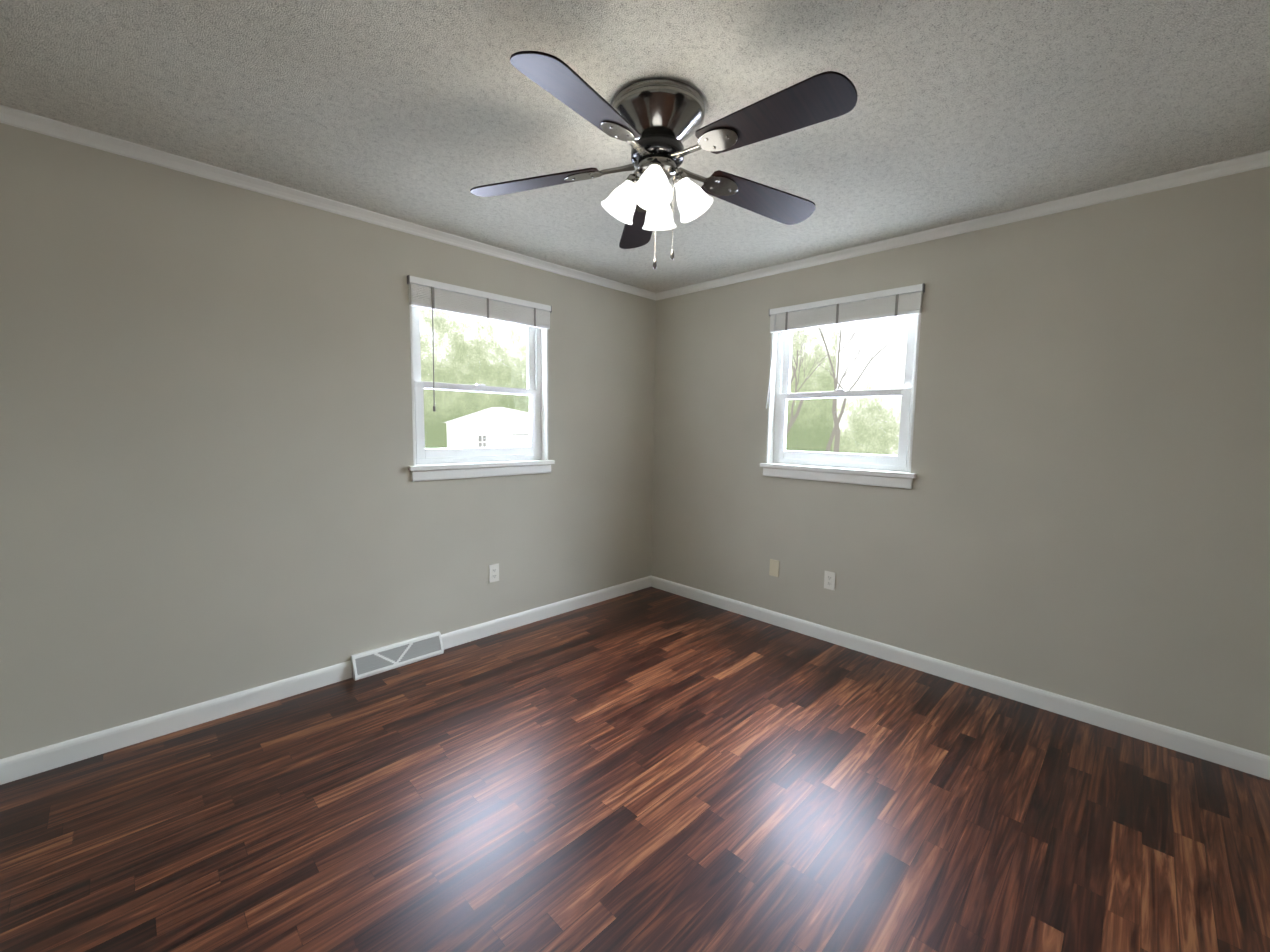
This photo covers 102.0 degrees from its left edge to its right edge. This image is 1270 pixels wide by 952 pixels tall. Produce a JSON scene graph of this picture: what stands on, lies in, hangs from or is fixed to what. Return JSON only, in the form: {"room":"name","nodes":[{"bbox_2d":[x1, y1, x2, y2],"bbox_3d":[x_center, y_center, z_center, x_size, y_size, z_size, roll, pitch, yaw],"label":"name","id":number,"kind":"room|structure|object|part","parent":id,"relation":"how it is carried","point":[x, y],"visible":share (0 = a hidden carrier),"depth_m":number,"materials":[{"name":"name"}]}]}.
{"room":"empty bedroom","nodes":[
{"label":"empty bedroom","id":0,"kind":"room"},
{"bbox_2d":[0,123,655,758],"bbox_3d":[-1.172,-0.171,3.109,0.160,2.440,3.920,6,8,45],"label":"wall","id":1,"kind":"structure","parent":0,"point":[208,489],"depth_m":2.35,"materials":[{"name":"paint"}]},
{"bbox_2d":[0,660,351,784],"bbox_3d":[-1.951,1.071,2.336,0.015,0.092,1.208,6,8,45],"label":"baseboard","id":2,"kind":"structure","parent":1,"relation":"attached to","point":[36,761],"depth_m":2.22,"materials":[{"name":"white wood"}]},
{"bbox_2d":[0,105,655,299],"bbox_3d":[-1.082,-1.354,2.924,0.042,0.046,3.600,6,8,45],"label":"crown molding","id":3,"kind":"structure","parent":1,"relation":"attached to","point":[50,127],"depth_m":2.33,"materials":[{"name":"white wood"}]},
{"bbox_2d":[351,631,443,680],"bbox_3d":[-1.333,1.012,2.916,0.066,0.118,0.486,6,8,45],"label":"air vent","id":4,"kind":"object","parent":1,"relation":"in","point":[384,658],"visible":1,"depth_m":2.89,"materials":[{"name":"white metal"}]},
{"bbox_2d":[408,305,554,481],"bbox_3d":[-0.959,-0.560,3.240,0.167,1.127,0.990,6,8,45],"label":"window","id":5,"kind":"structure","parent":1,"relation":"in","point":[532,451],"depth_m":3.27,"materials":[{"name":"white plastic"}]},
{"bbox_2d":[407,275,551,411],"bbox_3d":[-0.915,-0.755,3.176,0.064,0.734,0.944,6,8,45],"label":"window blind","id":6,"kind":"object","parent":5,"relation":"attached to","point":[432,295],"visible":1,"depth_m":3.07,"materials":[{"name":"white plastic"}]},
{"bbox_2d":[489,563,498,582],"bbox_3d":[-0.914,0.630,3.338,0.009,0.115,0.070,6,8,45],"label":"outlet","id":7,"kind":"object","parent":1,"relation":"attached to","point":[493,572],"visible":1,"depth_m":3.33,"materials":[{"name":"white plastic"}]},
{"bbox_2d":[441,575,651,648],"bbox_3d":[-0.528,0.956,3.759,0.015,0.092,1.843,6,8,45],"label":"baseboard","id":8,"kind":"structure","parent":1,"relation":"attached to","point":[461,636],"depth_m":3.60,"materials":[{"name":"white wood"}]},
{"bbox_2d":[0,587,1269,951],"bbox_3d":[0.095,1.244,1.957,3.790,0.120,3.920,6,8,45],"label":"floor","id":9,"kind":"structure","parent":0,"point":[650,769],"depth_m":1.80,"materials":[{"name":"laminate"}]},
{"bbox_2d":[0,0,1269,292],"bbox_3d":[0.133,-1.304,1.714,3.790,0.120,3.920,6,8,45],"label":"ceiling","id":10,"kind":"structure","parent":0,"point":[426,112],"depth_m":1.70,"materials":[{"name":"white paint"}]},
{"bbox_2d":[470,51,857,268],"bbox_3d":[0.105,-0.979,1.729,1.265,0.530,1.308,6,8,45],"label":"ceiling fan","id":11,"kind":"object","parent":10,"relation":"hanging from","point":[655,123],"visible":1,"depth_m":1.65,"materials":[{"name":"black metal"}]},
{"bbox_3d":[0.077,-1.129,1.755,0.314,0.238,0.314,6,8,45],"label":"motor","id":12,"kind":"part","parent":11,"relation":"part of","materials":[{"name":"silver metal"}]},
{"bbox_2d":[651,166,1269,755],"bbox_3d":[1.441,-0.137,3.163,3.470,2.440,0.160,6,8,45],"label":"wall","id":13,"kind":"structure","parent":0,"point":[1081,510],"depth_m":2.50,"materials":[{"name":"paint"}]},
{"bbox_2d":[769,559,778,576],"bbox_3d":[0.969,0.640,3.579,0.070,0.115,0.007,6,8,45],"label":"electrical outlet plate","id":14,"kind":"object","parent":13,"relation":"attached to","point":[774,568],"visible":1,"depth_m":3.58,"materials":[{"name":"beige plastic"}]},
{"bbox_2d":[824,571,835,590],"bbox_3d":[1.248,0.671,3.301,0.070,0.115,0.009,6,8,45],"label":"outlet","id":15,"kind":"object","parent":13,"relation":"attached to","point":[829,580],"visible":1,"depth_m":3.30,"materials":[{"name":"white plastic"}]},
{"bbox_2d":[760,292,922,488],"bbox_3d":[1.284,-0.527,3.247,0.990,1.127,0.167,6,8,45],"label":"window","id":16,"kind":"structure","parent":13,"relation":"in","point":[783,455],"depth_m":3.25,"materials":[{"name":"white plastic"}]},
{"bbox_2d":[766,283,924,408],"bbox_3d":[1.246,-0.757,3.179,0.944,0.666,0.067,6,8,45],"label":"window blind","id":17,"kind":"object","parent":16,"relation":"attached to","point":[894,302],"visible":1,"depth_m":3.10,"materials":[{"name":"white plastic"}]},
{"bbox_2d":[652,576,1269,779],"bbox_3d":[1.355,1.036,3.220,3.450,0.092,0.015,6,8,45],"label":"baseboard","id":18,"kind":"structure","parent":13,"relation":"attached to","point":[1231,756],"depth_m":2.63,"materials":[{"name":"white wood"}]},
{"bbox_2d":[656,150,1269,300],"bbox_3d":[1.391,-1.322,2.974,3.360,0.046,0.042,6,8,45],"label":"crown molding","id":19,"kind":"structure","parent":13,"relation":"attached to","point":[1262,159],"depth_m":2.51,"materials":[{"name":"white wood"}]},
{"label":"outside","id":20,"kind":"structure","parent":0,"visible":0},
{"bbox_2d":[420,308,907,455],"bbox_3d":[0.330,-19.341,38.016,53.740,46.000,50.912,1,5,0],"label":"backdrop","id":21,"kind":"structure","parent":20,"point":[445,402],"depth_m":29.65,"materials":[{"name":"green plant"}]},
{"label":"ground","id":22,"kind":"structure","parent":20,"visible":0},
{"bbox_2d":[444,407,528,447],"bbox_3d":[-4.654,-1.448,21.108,0.850,2.650,6.250,6,8,45],"label":"shed","id":23,"kind":"object","parent":22,"relation":"on","point":[510,432],"depth_m":19.80,"materials":[{"name":"white"}]},
{"bbox_2d":[786,316,906,452],"bbox_3d":[6.804,-3.834,17.454,6.105,8.503,8.154,6,8,45],"label":"tree","id":24,"kind":"object","parent":22,"relation":"on","point":[836,430],"depth_m":16.13,"materials":[{"name":"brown plant"}]}
]}

